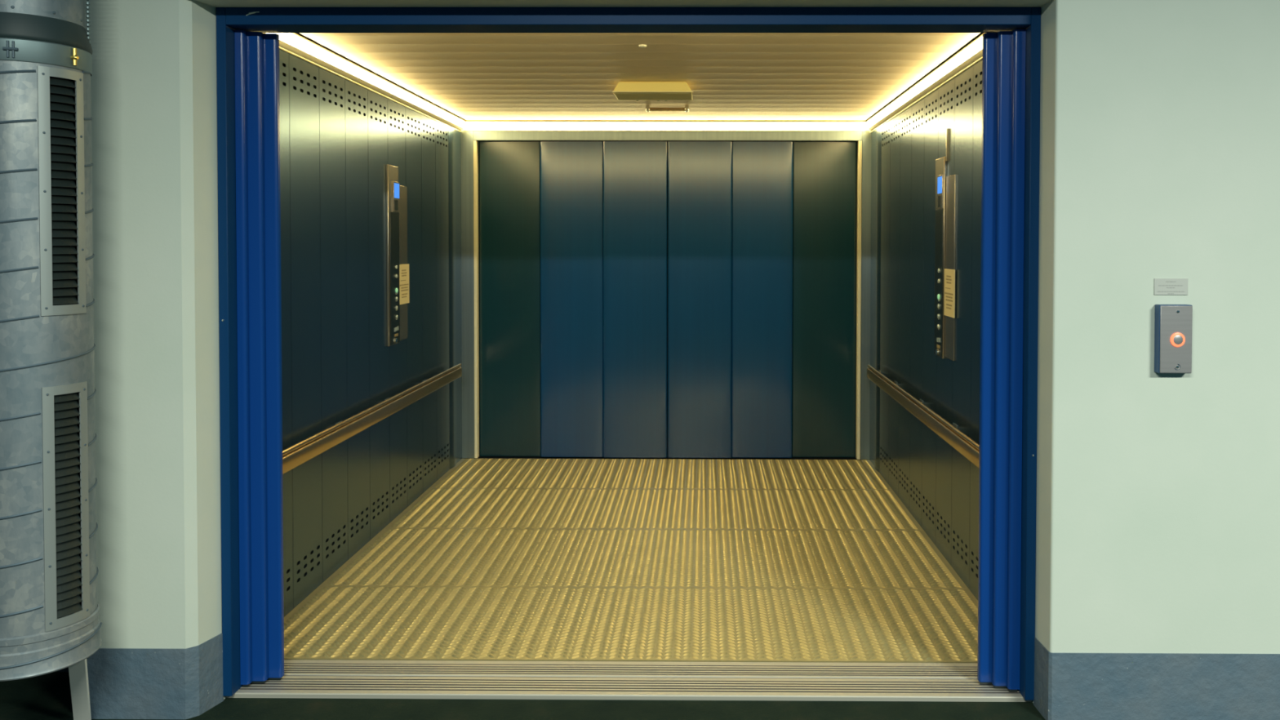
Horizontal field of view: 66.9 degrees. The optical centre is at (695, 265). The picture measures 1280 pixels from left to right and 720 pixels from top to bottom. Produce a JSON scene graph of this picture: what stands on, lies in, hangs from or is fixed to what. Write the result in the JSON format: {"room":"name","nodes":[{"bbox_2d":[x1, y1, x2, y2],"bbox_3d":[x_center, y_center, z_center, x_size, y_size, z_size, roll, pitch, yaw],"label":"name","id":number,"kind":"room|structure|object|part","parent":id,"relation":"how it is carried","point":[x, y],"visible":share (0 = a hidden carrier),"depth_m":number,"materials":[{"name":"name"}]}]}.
{"room":"elevator lobby","nodes":[
{"label":"elevator lobby","id":0,"kind":"room"},
{"bbox_2d":[279,32,462,617],"bbox_3d":[-1.586,0.171,4.854,0.070,2.310,3.192,0,1,0],"label":"wall","id":1,"kind":"structure","parent":0,"point":[339,136],"depth_m":4.47,"materials":[{"name":"black"}]},
{"bbox_3d":[-1.577,0.268,3.605,0.012,2.163,0.289,0,1,0],"label":"wall panel","id":2,"kind":"part","parent":1,"relation":"part of","materials":[{"name":"metal"}]},
{"bbox_3d":[-1.574,0.262,3.896,0.012,2.163,0.289,0,1,0],"label":"wall panel","id":3,"kind":"part","parent":1,"relation":"part of","materials":[{"name":"metal"}]},
{"bbox_3d":[-1.572,0.255,4.187,0.012,2.163,0.289,0,1,0],"label":"wall panel","id":4,"kind":"part","parent":1,"relation":"part of","materials":[{"name":"metal"}]},
{"bbox_3d":[-1.570,0.248,4.478,0.012,2.163,0.289,0,1,0],"label":"wall panel","id":5,"kind":"part","parent":1,"relation":"part of","materials":[{"name":"metal"}]},
{"bbox_2d":[262,32,465,132],"bbox_3d":[-1.556,-0.876,4.810,0.067,0.070,3.112,0,1,0],"label":"light strip","id":6,"kind":"object","parent":1,"relation":"attached to","point":[292,43],"visible":0.58,"depth_m":4.42,"materials":[{"name":"white plastic"}]},
{"bbox_2d":[282,363,462,474],"bbox_3d":[-1.531,0.699,4.739,0.064,0.086,2.820,0,1,0],"label":"handrail","id":7,"kind":"object","parent":1,"relation":"attached to","point":[298,454],"visible":0.76,"depth_m":4.33,"materials":[{"name":"brown metal"}]},
{"bbox_3d":[-1.568,0.242,4.769,0.012,2.163,0.289,0,1,0],"label":"wall panel","id":8,"kind":"part","parent":1,"relation":"part of","materials":[{"name":"metal"}]},
{"bbox_2d":[386,164,408,346],"bbox_3d":[-1.547,-0.052,5.037,0.024,0.917,0.330,0,1,0],"label":"control panel","id":9,"kind":"object","parent":1,"relation":"attached to","point":[396,194],"visible":1,"depth_m":4.96,"materials":[{"name":"metal"}]},
{"bbox_3d":[-1.556,-0.013,5.128,0.006,0.814,0.150,0,1,0],"label":"plate","id":10,"kind":"part","parent":9,"relation":"part of","materials":[{"name":"metal"}]},
{"bbox_2d":[399,263,409,304],"bbox_3d":[-1.550,0.100,5.136,0.005,0.210,0.172,0,1,0],"label":"sign plate","id":11,"kind":"object","parent":9,"relation":"attached to","point":[403,268],"visible":1,"depth_m":5.14,"materials":[{"name":"beige"}]},
{"bbox_2d":[400,269,408,297],"bbox_3d":[-1.548,0.098,5.133,0.001,0.148,0.145,0,1,0],"label":"print","id":12,"kind":"object","parent":11,"relation":"attached to","point":[403,273],"depth_m":5.13,"materials":[{"name":"brown"}]},
{"bbox_3d":[-1.565,0.235,5.059,0.012,2.163,0.289,0,1,0],"label":"wall panel","id":13,"kind":"part","parent":1,"relation":"part of","materials":[{"name":"metal"}]},
{"bbox_3d":[-1.563,0.229,5.351,0.012,2.163,0.289,0,1,0],"label":"wall panel","id":14,"kind":"part","parent":1,"relation":"part of","materials":[{"name":"metal"}]},
{"bbox_3d":[-1.561,0.223,5.641,0.012,2.163,0.289,0,1,0],"label":"wall panel","id":15,"kind":"part","parent":1,"relation":"part of","materials":[{"name":"metal"}]},
{"bbox_3d":[-1.559,0.216,5.932,0.012,2.163,0.289,0,1,0],"label":"wall panel","id":16,"kind":"part","parent":1,"relation":"part of","materials":[{"name":"metal"}]},
{"bbox_3d":[-1.546,0.209,6.234,0.010,2.163,0.310,0,1,0],"label":"corner panel","id":17,"kind":"part","parent":1,"relation":"part of","materials":[{"name":"metal"}]},
{"bbox_2d":[0,457,1045,719],"bbox_3d":[-0.239,1.462,1.427,10.000,0.105,10.262,0,1,0],"label":"floor","id":18,"kind":"structure","parent":0,"point":[47,696],"depth_m":2.99,"materials":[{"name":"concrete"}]},
{"bbox_2d":[0,0,102,719],"bbox_3d":[-1.825,-0.278,2.657,0.321,3.315,0.344,1,2,39],"label":"ventilation duct","id":19,"kind":"object","parent":18,"relation":"on","point":[50,621],"visible":1,"depth_m":2.56,"materials":[{"name":"metal"}]},
{"bbox_2d":[37,65,86,315],"bbox_3d":[-1.697,-0.196,2.595,0.017,0.657,0.123,1,1,22],"label":"grille","id":20,"kind":"object","parent":19,"relation":"attached to","point":[55,258],"depth_m":2.59,"materials":[{"name":"grey metal"}]},
{"bbox_2d":[41,381,89,631],"bbox_3d":[-1.698,0.647,2.614,0.017,0.651,0.123,1,1,22],"label":"grille","id":21,"kind":"object","parent":19,"relation":"attached to","point":[61,598],"depth_m":2.61,"materials":[{"name":"grey metal"}]},
{"bbox_3d":[-1.784,1.226,2.800,0.046,0.302,0.256,-1,1,-29],"label":"support leg","id":22,"kind":"part","parent":19,"relation":"part of","materials":[{"name":"white metal"}]},
{"bbox_2d":[284,586,977,662],"bbox_3d":[-0.222,1.346,3.661,2.699,0.010,0.699,0,1,0],"label":"plate","id":23,"kind":"object","parent":18,"relation":"on","point":[332,623],"visible":0.99,"depth_m":3.60,"materials":[{"name":"metal"}]},
{"bbox_2d":[319,528,968,589],"bbox_3d":[-0.216,1.329,4.419,2.699,0.010,0.811,0,1,0],"label":"plate","id":24,"kind":"object","parent":18,"relation":"on","point":[393,557],"visible":1,"depth_m":4.37,"materials":[{"name":"metal"}]},
{"bbox_2d":[383,488,924,530],"bbox_3d":[-0.210,1.311,5.226,2.699,0.010,0.797,0,1,0],"label":"plate","id":25,"kind":"object","parent":18,"relation":"on","point":[436,508],"visible":1,"depth_m":5.17,"materials":[{"name":"metal"}]},
{"bbox_2d":[429,457,892,489],"bbox_3d":[-0.204,1.293,6.015,2.699,0.010,0.776,0,1,0],"label":"plate","id":26,"kind":"object","parent":18,"relation":"on","point":[549,473],"visible":1,"depth_m":5.95,"materials":[{"name":"metal"}]},
{"bbox_2d":[299,32,982,120],"bbox_3d":[-0.209,-0.948,4.833,2.840,0.068,3.282,0,1,0],"label":"ceiling","id":27,"kind":"structure","parent":0,"point":[471,76],"depth_m":4.48,"materials":[{"name":"beige"}]},
{"bbox_2d":[612,81,693,101],"bbox_3d":[-0.215,-0.888,4.946,0.401,0.056,0.293,0,1,0],"label":"ceiling lamp","id":28,"kind":"object","parent":27,"relation":"attached to","point":[624,91],"visible":1,"depth_m":4.81,"materials":[{"name":"yellow plastic"}]},
{"bbox_2d":[645,105,688,111],"bbox_3d":[-0.167,-0.917,5.663,0.250,0.034,0.032,0,1,0],"label":"ceiling bar","id":29,"kind":"object","parent":27,"relation":"attached to","point":[648,108],"visible":1,"depth_m":5.65,"materials":[{"name":"brown metal"}]},
{"bbox_3d":[-0.209,-0.967,4.833,2.840,0.030,3.282,0,1,0],"label":"roof panel","id":30,"kind":"part","parent":27,"relation":"part of","materials":[{"name":"beige"}]},
{"bbox_2d":[459,116,871,459],"bbox_3d":[-0.199,0.142,6.439,2.800,2.320,0.120,0,1,0],"label":"wall","id":31,"kind":"structure","parent":0,"point":[468,137],"depth_m":6.37,"materials":[{"name":"grey metal"}]},
{"bbox_2d":[473,140,479,457],"bbox_3d":[-1.456,0.229,6.412,0.020,2.101,0.050,0,1,0],"label":"strip","id":32,"kind":"object","parent":31,"relation":"attached to","point":[475,142],"visible":1,"depth_m":6.39,"materials":[{"name":"beige"}]},
{"bbox_2d":[462,120,870,131],"bbox_3d":[-0.198,-0.912,6.340,2.680,0.060,0.032,0,1,0],"label":"light strip","id":33,"kind":"object","parent":31,"relation":"attached to","point":[675,126],"visible":0.91,"depth_m":6.33,"materials":[{"name":"white plastic"}]},
{"bbox_2d":[466,122,583,129],"bbox_3d":[-1.121,-0.913,6.346,0.772,0.047,0.028,0,1,0],"label":"diffuser","id":34,"kind":"object","parent":33,"relation":"attached to","point":[469,126],"depth_m":6.34,"materials":[{"name":"white plastic"}]},
{"bbox_2d":[583,122,748,129],"bbox_3d":[-0.193,-0.911,6.339,1.079,0.047,0.028,0,1,0],"label":"diffuser","id":35,"kind":"object","parent":33,"relation":"attached to","point":[588,126],"depth_m":6.33,"materials":[{"name":"white plastic"}]},
{"bbox_2d":[749,122,866,129],"bbox_3d":[0.731,-0.910,6.332,0.762,0.047,0.028,0,1,0],"label":"diffuser","id":36,"kind":"object","parent":33,"relation":"attached to","point":[753,126],"depth_m":6.32,"materials":[{"name":"white plastic"}]},
{"bbox_2d":[478,141,857,457],"bbox_3d":[-0.190,0.231,6.428,2.511,2.097,0.047,0,1,0],"label":"door","id":37,"kind":"structure","parent":31,"relation":"in","point":[700,173],"depth_m":6.42,"materials":[{"name":"blue metal"}]},
{"bbox_3d":[-1.240,0.229,6.449,0.410,2.097,0.021,0,1,0],"label":"back door panel","id":38,"kind":"part","parent":37,"relation":"part of","materials":[{"name":"metal"}]},
{"bbox_3d":[-0.825,0.230,6.429,0.418,2.097,0.021,0,1,0],"label":"back door panel","id":39,"kind":"part","parent":37,"relation":"part of","materials":[{"name":"metal"}]},
{"bbox_3d":[-0.403,0.231,6.416,0.424,2.097,0.021,0,1,0],"label":"back door panel","id":40,"kind":"part","parent":37,"relation":"part of","materials":[{"name":"metal"}]},
{"bbox_3d":[0.440,0.232,6.420,0.403,2.097,0.021,0,1,0],"label":"back door panel","id":41,"kind":"part","parent":37,"relation":"part of","materials":[{"name":"metal"}]},
{"bbox_3d":[0.854,0.232,6.433,0.423,2.097,0.021,0,1,0],"label":"back door panel","id":42,"kind":"part","parent":37,"relation":"part of","materials":[{"name":"metal"}]},
{"bbox_3d":[-0.187,-0.853,6.382,2.559,0.064,0.050,0,1,0],"label":"header panel","id":43,"kind":"part","parent":31,"relation":"part of","materials":[{"name":"grey metal"}]},
{"bbox_2d":[855,141,862,459],"bbox_3d":[1.077,0.234,6.393,0.022,2.101,0.050,0,1,0],"label":"strip","id":44,"kind":"object","parent":31,"relation":"attached to","point":[859,143],"visible":1,"depth_m":6.37,"materials":[{"name":"beige"}]},
{"bbox_2d":[85,0,1279,702],"bbox_3d":[-0.124,-0.284,3.045,8.600,3.315,0.332,0,1,0],"label":"wall","id":45,"kind":"structure","parent":0,"point":[1157,509],"depth_m":2.89,"materials":[{"name":"paint"}]},
{"bbox_2d":[86,632,223,719],"bbox_3d":[-1.675,1.265,2.983,0.374,0.215,0.122,0,1,0],"label":"baseboard","id":46,"kind":"structure","parent":45,"relation":"attached to","point":[125,683],"depth_m":2.92,"materials":[{"name":"paint"}]},
{"bbox_2d":[234,30,252,687],"bbox_3d":[-1.443,0.305,3.083,0.027,2.096,0.021,0,1,0],"label":"door leaf","id":47,"kind":"structure","parent":45,"relation":"in","point":[240,36],"depth_m":3.08,"materials":[{"name":"blue paint"}]},
{"bbox_2d":[246,31,268,683],"bbox_3d":[-1.422,0.305,3.107,0.069,2.096,0.021,0,1,0],"label":"door leaf","id":48,"kind":"structure","parent":45,"relation":"in","point":[255,74],"depth_m":3.10,"materials":[{"name":"blue paint"}]},
{"bbox_2d":[262,33,284,679],"bbox_3d":[-1.401,0.304,3.132,0.110,2.096,0.021,0,1,0],"label":"door leaf","id":49,"kind":"structure","parent":45,"relation":"in","point":[270,41],"depth_m":3.12,"materials":[{"name":"blue paint"}]},
{"bbox_2d":[216,7,1040,700],"bbox_3d":[-0.213,0.279,3.087,2.549,2.156,0.165,0,1,0],"label":"door frame","id":50,"kind":"structure","parent":45,"relation":"attached to","point":[228,20],"depth_m":3.00,"materials":[{"name":"blue paint"}]},
{"bbox_2d":[226,675,1031,702],"bbox_3d":[-0.215,1.364,3.115,2.547,0.015,0.124,0,1,0],"label":"door sill","id":51,"kind":"structure","parent":45,"relation":"attached to","point":[289,686],"depth_m":3.10,"materials":[{"name":"metal"}]},
{"bbox_2d":[284,659,977,679],"bbox_3d":[-0.214,1.361,3.243,2.547,0.015,0.112,0,1,0],"label":"door sill","id":52,"kind":"structure","parent":45,"relation":"attached to","point":[291,667],"depth_m":3.24,"materials":[{"name":"metal"}]},
{"bbox_2d":[977,32,997,684],"bbox_3d":[0.974,0.308,3.108,0.114,2.096,0.021,0,1,0],"label":"door leaf","id":53,"kind":"structure","parent":45,"relation":"in","point":[989,55],"depth_m":3.10,"materials":[{"name":"blue paint"}]},
{"bbox_2d":[991,31,1012,688],"bbox_3d":[0.993,0.309,3.081,0.075,2.096,0.021,0,1,0],"label":"door leaf","id":54,"kind":"structure","parent":45,"relation":"in","point":[1004,60],"depth_m":3.07,"materials":[{"name":"blue paint"}]},
{"bbox_2d":[1006,29,1026,692],"bbox_3d":[1.012,0.310,3.057,0.036,2.096,0.021,0,1,0],"label":"door leaf","id":55,"kind":"structure","parent":45,"relation":"in","point":[1019,36],"depth_m":3.05,"materials":[{"name":"blue paint"}]},
{"bbox_2d":[1033,636,1279,719],"bbox_3d":[2.615,1.272,2.951,3.116,0.215,0.122,0,1,0],"label":"baseboard","id":56,"kind":"structure","parent":45,"relation":"attached to","point":[1068,686],"depth_m":2.90,"materials":[{"name":"paint"}]},
{"bbox_2d":[1154,278,1187,294],"bbox_3d":[1.412,0.064,2.873,0.100,0.049,0.003,0,1,0],"label":"plate","id":57,"kind":"object","parent":45,"relation":"attached to","point":[1162,286],"visible":1,"depth_m":2.87,"materials":[{"name":"grey"}]},
{"bbox_2d":[1157,281,1184,293],"bbox_3d":[1.412,0.067,2.872,0.081,0.038,0.001,0,1,0],"label":"print","id":58,"kind":"object","parent":57,"relation":"attached to","point":[1163,287],"depth_m":2.87,"materials":[{"name":"grey paper"}]},
{"bbox_2d":[1154,304,1192,373],"bbox_3d":[1.413,0.218,2.858,0.097,0.202,0.041,0,1,0],"label":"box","id":59,"kind":"object","parent":45,"relation":"attached to","point":[1173,323],"visible":1,"depth_m":2.84,"materials":[{"name":"grey metal"}]},
{"bbox_2d":[869,32,983,599],"bbox_3d":[1.164,0.175,4.833,0.070,2.310,3.192,0,1,0],"label":"wall","id":60,"kind":"structure","parent":0,"point":[938,485],"depth_m":4.73,"materials":[{"name":"black"}]},
{"bbox_3d":[1.145,0.214,6.190,0.010,2.163,0.356,0,1,0],"label":"corner panel","id":61,"kind":"part","parent":60,"relation":"part of","materials":[{"name":"metal"}]},
{"bbox_3d":[1.153,0.222,5.865,0.012,2.163,0.289,0,1,0],"label":"wall panel","id":62,"kind":"part","parent":60,"relation":"part of","materials":[{"name":"metal"}]},
{"bbox_3d":[1.151,0.228,5.574,0.012,2.163,0.289,0,1,0],"label":"wall panel","id":63,"kind":"part","parent":60,"relation":"part of","materials":[{"name":"metal"}]},
{"bbox_3d":[1.148,0.235,5.283,0.012,2.163,0.289,0,1,0],"label":"wall panel","id":64,"kind":"part","parent":60,"relation":"part of","materials":[{"name":"metal"}]},
{"bbox_3d":[1.146,0.241,4.992,0.012,2.163,0.289,0,1,0],"label":"wall panel","id":65,"kind":"part","parent":60,"relation":"part of","materials":[{"name":"metal"}]},
{"bbox_2d":[866,364,979,467],"bbox_3d":[1.105,0.704,4.719,0.064,0.086,2.820,0,1,0],"label":"handrail","id":66,"kind":"object","parent":60,"relation":"attached to","point":[950,433],"visible":0.76,"depth_m":4.43,"materials":[{"name":"brown metal"}]},
{"bbox_2d":[866,32,985,132],"bbox_3d":[1.137,-0.872,4.790,0.067,0.070,3.112,0,1,0],"label":"light strip","id":67,"kind":"object","parent":60,"relation":"attached to","point":[971,54],"visible":0.56,"depth_m":4.54,"materials":[{"name":"white plastic"}]},
{"bbox_3d":[1.144,0.248,4.701,0.012,2.163,0.289,0,1,0],"label":"wall panel","id":68,"kind":"part","parent":60,"relation":"part of","materials":[{"name":"metal"}]},
{"bbox_2d":[933,128,955,360],"bbox_3d":[1.124,-0.095,4.386,0.024,1.040,0.330,0,1,0],"label":"control panel","id":69,"kind":"object","parent":60,"relation":"attached to","point":[945,186],"visible":1,"depth_m":4.39,"materials":[{"name":"metal"}]},
{"bbox_2d":[943,268,955,318],"bbox_3d":[1.127,0.123,4.296,0.005,0.210,0.172,0,1,0],"label":"sign plate","id":70,"kind":"object","parent":69,"relation":"attached to","point":[949,274],"visible":1,"depth_m":4.28,"materials":[{"name":"beige metal"}]},
{"bbox_2d":[944,275,953,309],"bbox_3d":[1.125,0.120,4.298,0.001,0.148,0.145,0,1,0],"label":"print","id":71,"kind":"object","parent":70,"relation":"attached to","point":[948,279],"depth_m":4.30,"materials":[{"name":"brown"}]},
{"bbox_3d":[1.132,0.010,4.298,0.006,0.814,0.150,0,1,0],"label":"plate","id":72,"kind":"part","parent":69,"relation":"part of","materials":[{"name":"metal"}]},
{"bbox_3d":[1.142,0.254,4.410,0.012,2.163,0.289,0,1,0],"label":"wall panel","id":73,"kind":"part","parent":60,"relation":"part of","materials":[{"name":"metal"}]},
{"bbox_3d":[1.139,0.261,4.119,0.012,2.163,0.289,0,1,0],"label":"wall panel","id":74,"kind":"part","parent":60,"relation":"part of","materials":[{"name":"metal"}]},
{"bbox_3d":[1.137,0.267,3.828,0.012,2.163,0.289,0,1,0],"label":"wall panel","id":75,"kind":"part","parent":60,"relation":"part of","materials":[{"name":"metal"}]}
]}

